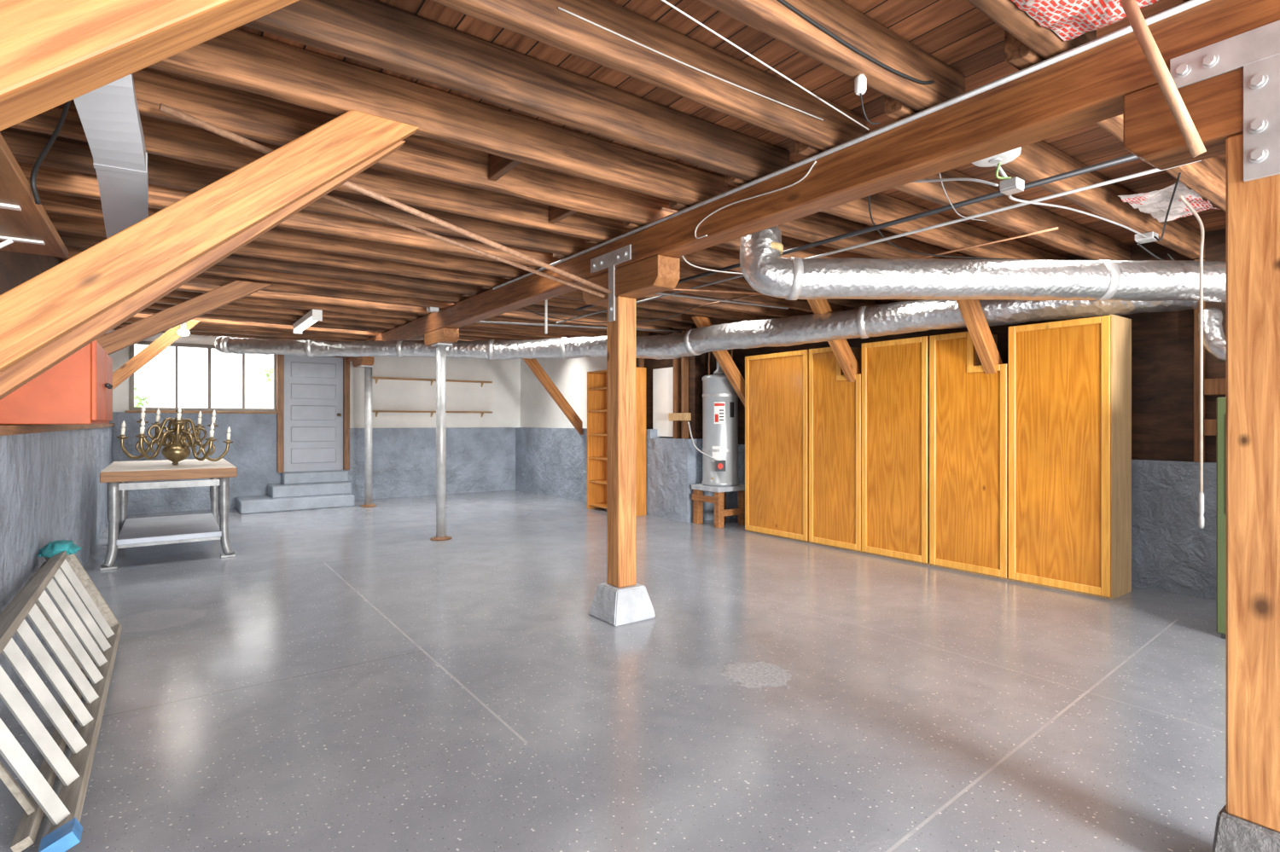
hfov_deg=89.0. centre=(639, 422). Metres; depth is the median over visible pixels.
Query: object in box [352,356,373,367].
block
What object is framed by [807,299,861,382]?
knee brace
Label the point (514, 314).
joist
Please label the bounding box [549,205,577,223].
block
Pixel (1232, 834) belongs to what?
concrete pier
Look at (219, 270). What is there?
joist
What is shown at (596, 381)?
bookcase
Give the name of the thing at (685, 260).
cable
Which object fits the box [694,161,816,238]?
cable
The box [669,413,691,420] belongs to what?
block
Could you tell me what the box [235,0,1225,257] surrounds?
ceiling
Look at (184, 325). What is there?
socket
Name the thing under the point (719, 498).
stand
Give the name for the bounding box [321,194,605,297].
pipe
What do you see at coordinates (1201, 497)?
cable
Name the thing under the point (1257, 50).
metal bracket
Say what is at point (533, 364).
knee brace
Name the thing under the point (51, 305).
knee brace
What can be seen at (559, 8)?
cable
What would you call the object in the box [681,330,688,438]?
stud
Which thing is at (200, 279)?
joist
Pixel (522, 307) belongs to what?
cable
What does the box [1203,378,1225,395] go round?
board
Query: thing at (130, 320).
joist
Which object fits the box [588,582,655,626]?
concrete pier
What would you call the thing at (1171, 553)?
wall
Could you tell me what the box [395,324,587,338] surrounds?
joist
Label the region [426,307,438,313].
junction box
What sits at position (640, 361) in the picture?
stud
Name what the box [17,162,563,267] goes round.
joist
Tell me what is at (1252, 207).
wooden post
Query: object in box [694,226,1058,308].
pipe
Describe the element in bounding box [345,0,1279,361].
beam
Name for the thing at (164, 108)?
pipe
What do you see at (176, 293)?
joist
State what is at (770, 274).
duct
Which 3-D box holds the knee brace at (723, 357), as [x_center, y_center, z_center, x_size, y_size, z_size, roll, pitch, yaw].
[1.138,-0.456,7.876,1.284,1.524,0.090,0,0,-36]
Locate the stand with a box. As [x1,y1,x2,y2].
[691,483,744,528]
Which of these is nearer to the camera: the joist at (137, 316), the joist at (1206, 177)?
the joist at (1206, 177)
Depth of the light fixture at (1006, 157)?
2.60 m
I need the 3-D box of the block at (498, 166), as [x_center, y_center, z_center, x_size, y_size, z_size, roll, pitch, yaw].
[-0.661,-1.337,3.241,0.045,0.155,0.372,0,0,-36]
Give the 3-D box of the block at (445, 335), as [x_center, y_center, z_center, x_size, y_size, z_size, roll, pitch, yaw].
[-2.219,-0.940,7.258,0.170,0.140,0.650,0,0,-36]
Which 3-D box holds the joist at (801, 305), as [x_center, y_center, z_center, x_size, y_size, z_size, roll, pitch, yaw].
[0.704,-1.321,6.334,3.950,0.198,0.085,0,0,-36]
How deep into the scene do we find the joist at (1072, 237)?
4.09 m
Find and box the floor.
[0,489,1225,851]
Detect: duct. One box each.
[73,73,148,238]
[215,299,1198,360]
[739,225,1225,302]
[1198,308,1225,362]
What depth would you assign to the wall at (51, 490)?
3.86 m
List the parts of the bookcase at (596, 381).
panel, shelf, shelf, shelf, shelf, shelf, shelf, shelf, panel, panel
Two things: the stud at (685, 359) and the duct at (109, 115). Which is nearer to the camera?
the duct at (109, 115)
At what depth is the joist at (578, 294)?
7.30 m
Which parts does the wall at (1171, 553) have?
white panel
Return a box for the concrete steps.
[235,470,354,514]
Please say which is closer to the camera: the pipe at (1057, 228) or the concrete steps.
the pipe at (1057, 228)
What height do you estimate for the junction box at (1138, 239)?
0.046 m
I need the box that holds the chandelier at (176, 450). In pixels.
[116,405,233,465]
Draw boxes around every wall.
[0,250,114,713]
[106,330,519,515]
[515,228,1225,599]
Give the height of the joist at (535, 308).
0.198 m
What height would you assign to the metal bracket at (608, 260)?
0.460 m
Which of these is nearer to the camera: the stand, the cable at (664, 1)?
the cable at (664, 1)
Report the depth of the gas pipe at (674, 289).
4.82 m
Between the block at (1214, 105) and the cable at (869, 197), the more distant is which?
the cable at (869, 197)
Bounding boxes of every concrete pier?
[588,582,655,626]
[1211,805,1279,851]
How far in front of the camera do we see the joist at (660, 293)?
5.84 m
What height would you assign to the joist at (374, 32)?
0.198 m
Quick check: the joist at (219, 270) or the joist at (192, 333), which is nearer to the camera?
the joist at (219, 270)
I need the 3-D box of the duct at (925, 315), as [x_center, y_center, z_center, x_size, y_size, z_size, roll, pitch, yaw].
[-0.178,-0.927,6.929,9.519,0.391,1.783,0,0,18]
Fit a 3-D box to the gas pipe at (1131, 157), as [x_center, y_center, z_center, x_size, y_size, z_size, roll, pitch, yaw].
[0.772,-1.120,4.549,0.028,0.028,4.750,0,0,-36]
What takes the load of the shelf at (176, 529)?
attached to the work table
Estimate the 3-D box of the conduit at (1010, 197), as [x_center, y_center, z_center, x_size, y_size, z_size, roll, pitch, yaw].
[2.360,-1.077,3.494,2.270,0.237,0.137,0,0,-41]
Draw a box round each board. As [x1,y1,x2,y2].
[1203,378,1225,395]
[1203,419,1215,436]
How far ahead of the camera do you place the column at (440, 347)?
7.20 m
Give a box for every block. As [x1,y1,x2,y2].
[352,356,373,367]
[424,327,459,346]
[488,153,521,180]
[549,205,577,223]
[582,254,679,307]
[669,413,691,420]
[1122,67,1243,169]
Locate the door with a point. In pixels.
(313, 386)
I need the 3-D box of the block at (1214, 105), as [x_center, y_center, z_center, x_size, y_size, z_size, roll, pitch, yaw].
[1.752,-0.905,1.800,0.170,0.210,0.650,0,0,-36]
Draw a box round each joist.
[0,127,596,255]
[10,99,633,242]
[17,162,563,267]
[37,190,529,279]
[46,212,511,287]
[54,246,470,302]
[57,231,488,295]
[62,259,453,308]
[111,325,337,342]
[117,322,364,342]
[123,318,372,339]
[130,313,381,336]
[132,66,677,226]
[139,308,391,332]
[146,302,401,328]
[148,28,727,205]
[155,296,412,324]
[164,290,424,319]
[175,282,439,314]
[241,0,789,181]
[375,331,522,340]
[385,328,551,340]
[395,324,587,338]
[405,319,606,337]
[418,314,650,336]
[430,0,866,151]
[438,308,670,333]
[445,301,692,329]
[461,294,741,325]
[480,285,781,321]
[501,277,810,318]
[526,266,843,312]
[552,253,878,308]
[585,238,918,302]
[623,209,875,258]
[669,185,977,259]
[698,0,965,111]
[724,161,1067,260]
[795,132,1131,261]
[884,95,1205,260]
[965,0,1096,59]
[1004,29,1225,211]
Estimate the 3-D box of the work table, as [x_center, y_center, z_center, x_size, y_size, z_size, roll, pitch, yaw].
[-4.809,0.873,6.679,1.020,0.889,1.740,0,0,-36]
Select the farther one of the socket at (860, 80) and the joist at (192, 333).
the joist at (192, 333)
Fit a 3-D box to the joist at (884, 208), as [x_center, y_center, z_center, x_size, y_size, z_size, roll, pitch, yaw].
[2.057,-1.321,4.473,3.950,0.198,0.088,0,0,-36]
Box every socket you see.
[180,321,186,328]
[854,74,866,95]
[854,74,879,124]
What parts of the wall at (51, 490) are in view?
sill plate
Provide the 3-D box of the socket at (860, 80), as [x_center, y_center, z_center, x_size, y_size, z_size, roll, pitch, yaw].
[0.778,-1.192,2.297,0.040,0.064,0.040,0,0,-36]
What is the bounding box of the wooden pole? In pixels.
[1119,0,1206,157]
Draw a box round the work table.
[99,459,237,570]
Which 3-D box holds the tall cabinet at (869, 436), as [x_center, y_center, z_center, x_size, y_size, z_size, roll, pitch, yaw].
[2.373,0.260,6.558,0.426,2.080,1.355,0,0,-36]
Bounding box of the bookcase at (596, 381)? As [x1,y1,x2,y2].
[587,367,645,516]
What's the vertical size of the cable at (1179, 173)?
0.149 m
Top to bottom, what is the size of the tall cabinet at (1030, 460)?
2.090 m
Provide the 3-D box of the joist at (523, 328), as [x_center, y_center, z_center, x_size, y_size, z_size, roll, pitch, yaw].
[-1.465,-1.321,8.737,3.270,0.198,0.086,0,0,-36]
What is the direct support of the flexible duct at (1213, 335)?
attached to the duct at (770, 274)
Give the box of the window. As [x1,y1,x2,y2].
[125,341,277,413]
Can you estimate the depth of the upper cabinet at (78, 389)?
3.25 m
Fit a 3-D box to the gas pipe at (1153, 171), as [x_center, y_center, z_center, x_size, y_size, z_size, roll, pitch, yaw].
[0.736,-1.140,5.142,0.018,0.018,5.750,0,0,-36]
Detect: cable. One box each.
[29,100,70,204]
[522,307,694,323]
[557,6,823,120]
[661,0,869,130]
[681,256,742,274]
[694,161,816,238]
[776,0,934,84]
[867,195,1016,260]
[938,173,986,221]
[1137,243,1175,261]
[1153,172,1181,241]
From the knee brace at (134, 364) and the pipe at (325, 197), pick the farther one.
the knee brace at (134, 364)
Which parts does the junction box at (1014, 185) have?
stem, plate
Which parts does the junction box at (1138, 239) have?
plate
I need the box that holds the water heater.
[687,349,738,486]
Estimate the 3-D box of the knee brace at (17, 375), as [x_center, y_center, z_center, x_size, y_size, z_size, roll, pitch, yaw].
[-1.650,-0.544,2.411,1.508,1.348,0.090,0,0,-36]
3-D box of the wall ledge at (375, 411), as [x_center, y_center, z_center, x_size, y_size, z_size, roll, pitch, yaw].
[-3.721,-0.145,11.686,2.230,0.110,0.118,0,0,-36]
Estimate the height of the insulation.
0.045 m
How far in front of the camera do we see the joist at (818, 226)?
4.59 m
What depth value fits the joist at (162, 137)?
3.55 m
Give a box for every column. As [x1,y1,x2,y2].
[357,365,376,507]
[430,343,452,541]
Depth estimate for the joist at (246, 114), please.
3.16 m
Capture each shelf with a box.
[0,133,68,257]
[116,513,221,546]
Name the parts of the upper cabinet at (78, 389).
door, knob, door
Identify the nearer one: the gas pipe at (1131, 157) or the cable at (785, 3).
the cable at (785, 3)
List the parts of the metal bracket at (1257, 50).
plate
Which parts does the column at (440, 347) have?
plate, cap plate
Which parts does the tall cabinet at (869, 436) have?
door frame, door, door frame, door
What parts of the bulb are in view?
bulb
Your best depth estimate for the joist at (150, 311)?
8.06 m
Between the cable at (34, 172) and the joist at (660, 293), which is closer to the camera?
the cable at (34, 172)
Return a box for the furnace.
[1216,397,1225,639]
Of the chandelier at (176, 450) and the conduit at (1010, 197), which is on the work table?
the chandelier at (176, 450)
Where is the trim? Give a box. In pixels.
[276,354,349,472]
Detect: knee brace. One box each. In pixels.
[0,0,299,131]
[0,110,418,372]
[0,140,405,400]
[95,280,271,354]
[112,320,199,389]
[522,358,582,435]
[692,316,744,407]
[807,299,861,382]
[956,299,1002,374]
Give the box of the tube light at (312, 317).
[293,308,322,334]
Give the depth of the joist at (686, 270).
5.76 m
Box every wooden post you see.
[606,296,635,587]
[1225,133,1279,832]
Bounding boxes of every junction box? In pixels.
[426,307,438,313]
[995,165,1024,195]
[1134,231,1158,244]
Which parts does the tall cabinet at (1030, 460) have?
door frame, door, door frame, door, panel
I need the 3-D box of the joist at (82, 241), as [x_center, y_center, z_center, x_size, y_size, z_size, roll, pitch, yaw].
[-2.741,-1.321,5.426,3.290,0.198,0.085,0,0,-36]
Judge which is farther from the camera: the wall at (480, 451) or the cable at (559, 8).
the wall at (480, 451)
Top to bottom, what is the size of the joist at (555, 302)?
0.198 m
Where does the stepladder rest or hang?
on the floor
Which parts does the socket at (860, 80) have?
cord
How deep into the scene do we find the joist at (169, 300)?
7.35 m
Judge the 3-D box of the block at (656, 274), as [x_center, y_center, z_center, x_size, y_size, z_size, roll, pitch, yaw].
[-0.081,-0.920,4.319,0.170,0.180,0.880,0,0,-36]
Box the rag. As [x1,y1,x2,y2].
[36,540,81,558]
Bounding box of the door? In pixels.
[284,354,343,471]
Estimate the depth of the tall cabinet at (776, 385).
7.37 m
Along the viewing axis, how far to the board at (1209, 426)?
4.79 m
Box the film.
[1117,181,1220,222]
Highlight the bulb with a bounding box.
[176,321,190,336]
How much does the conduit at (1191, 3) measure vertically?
0.022 m
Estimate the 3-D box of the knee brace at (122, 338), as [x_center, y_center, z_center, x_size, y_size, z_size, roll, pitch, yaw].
[-3.849,-0.784,5.361,1.422,0.868,0.100,0,0,-36]
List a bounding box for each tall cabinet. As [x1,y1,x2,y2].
[744,349,810,542]
[808,336,930,565]
[929,314,1131,599]
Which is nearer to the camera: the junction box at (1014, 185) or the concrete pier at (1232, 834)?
the concrete pier at (1232, 834)
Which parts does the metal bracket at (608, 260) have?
plate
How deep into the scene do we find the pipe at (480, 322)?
7.37 m
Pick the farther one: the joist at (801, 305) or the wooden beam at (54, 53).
the joist at (801, 305)
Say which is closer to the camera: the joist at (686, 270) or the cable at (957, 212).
the cable at (957, 212)
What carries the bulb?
hanging from the joist at (150, 311)
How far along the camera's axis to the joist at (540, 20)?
2.34 m
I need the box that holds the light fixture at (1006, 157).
[971,147,1021,179]
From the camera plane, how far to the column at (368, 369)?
10.03 m
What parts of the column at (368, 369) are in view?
cap plate, plate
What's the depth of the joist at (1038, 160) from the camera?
3.63 m
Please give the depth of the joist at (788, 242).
4.95 m
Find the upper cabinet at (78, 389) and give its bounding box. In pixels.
[0,340,112,424]
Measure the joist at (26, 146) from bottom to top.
0.198 m
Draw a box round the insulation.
[1011,0,1158,40]
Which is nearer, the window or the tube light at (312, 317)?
the tube light at (312, 317)
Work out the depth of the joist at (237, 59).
2.74 m
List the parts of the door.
panel, panel, panel, panel, panel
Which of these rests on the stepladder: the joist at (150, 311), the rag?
the rag
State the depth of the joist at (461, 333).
9.40 m
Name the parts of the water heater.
tank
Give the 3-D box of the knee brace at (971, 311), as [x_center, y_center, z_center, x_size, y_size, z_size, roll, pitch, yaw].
[2.912,-0.442,5.432,1.290,1.553,0.090,0,0,-36]
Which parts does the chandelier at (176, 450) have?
bulb, bulb, bulb, arm, arm, arm, bulb, arm, arm, bulb, arm, arm, arm, arm, bulb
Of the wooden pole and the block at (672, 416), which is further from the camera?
the block at (672, 416)
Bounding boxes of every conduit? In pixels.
[492,0,1210,290]
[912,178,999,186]
[1008,194,1147,238]
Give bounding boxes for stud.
[637,358,644,367]
[673,331,680,438]
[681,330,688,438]
[1193,258,1204,462]
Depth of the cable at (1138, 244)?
4.29 m
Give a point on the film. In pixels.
(1155, 203)
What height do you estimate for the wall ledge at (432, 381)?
0.110 m
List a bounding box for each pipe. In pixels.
[158,103,610,294]
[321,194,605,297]
[477,320,680,331]
[556,160,1201,323]
[576,153,1139,310]
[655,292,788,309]
[668,288,764,295]
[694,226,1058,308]
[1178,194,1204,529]
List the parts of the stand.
leg, rail, leg, leg, rail, leg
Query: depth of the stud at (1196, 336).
4.85 m
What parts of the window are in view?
sill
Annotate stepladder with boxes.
[0,550,122,851]
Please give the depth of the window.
9.73 m
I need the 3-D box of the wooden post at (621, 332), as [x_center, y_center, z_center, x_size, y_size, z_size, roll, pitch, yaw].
[-0.124,0.130,4.365,0.145,1.916,0.145,0,0,-36]
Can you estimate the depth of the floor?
3.08 m
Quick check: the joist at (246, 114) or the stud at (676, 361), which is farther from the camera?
the stud at (676, 361)
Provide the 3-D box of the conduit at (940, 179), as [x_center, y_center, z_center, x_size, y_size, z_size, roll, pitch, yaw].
[1.243,-1.087,2.890,0.629,0.236,0.054,0,0,38]
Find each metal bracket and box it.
[590,244,631,321]
[1169,19,1279,181]
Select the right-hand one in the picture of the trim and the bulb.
the trim

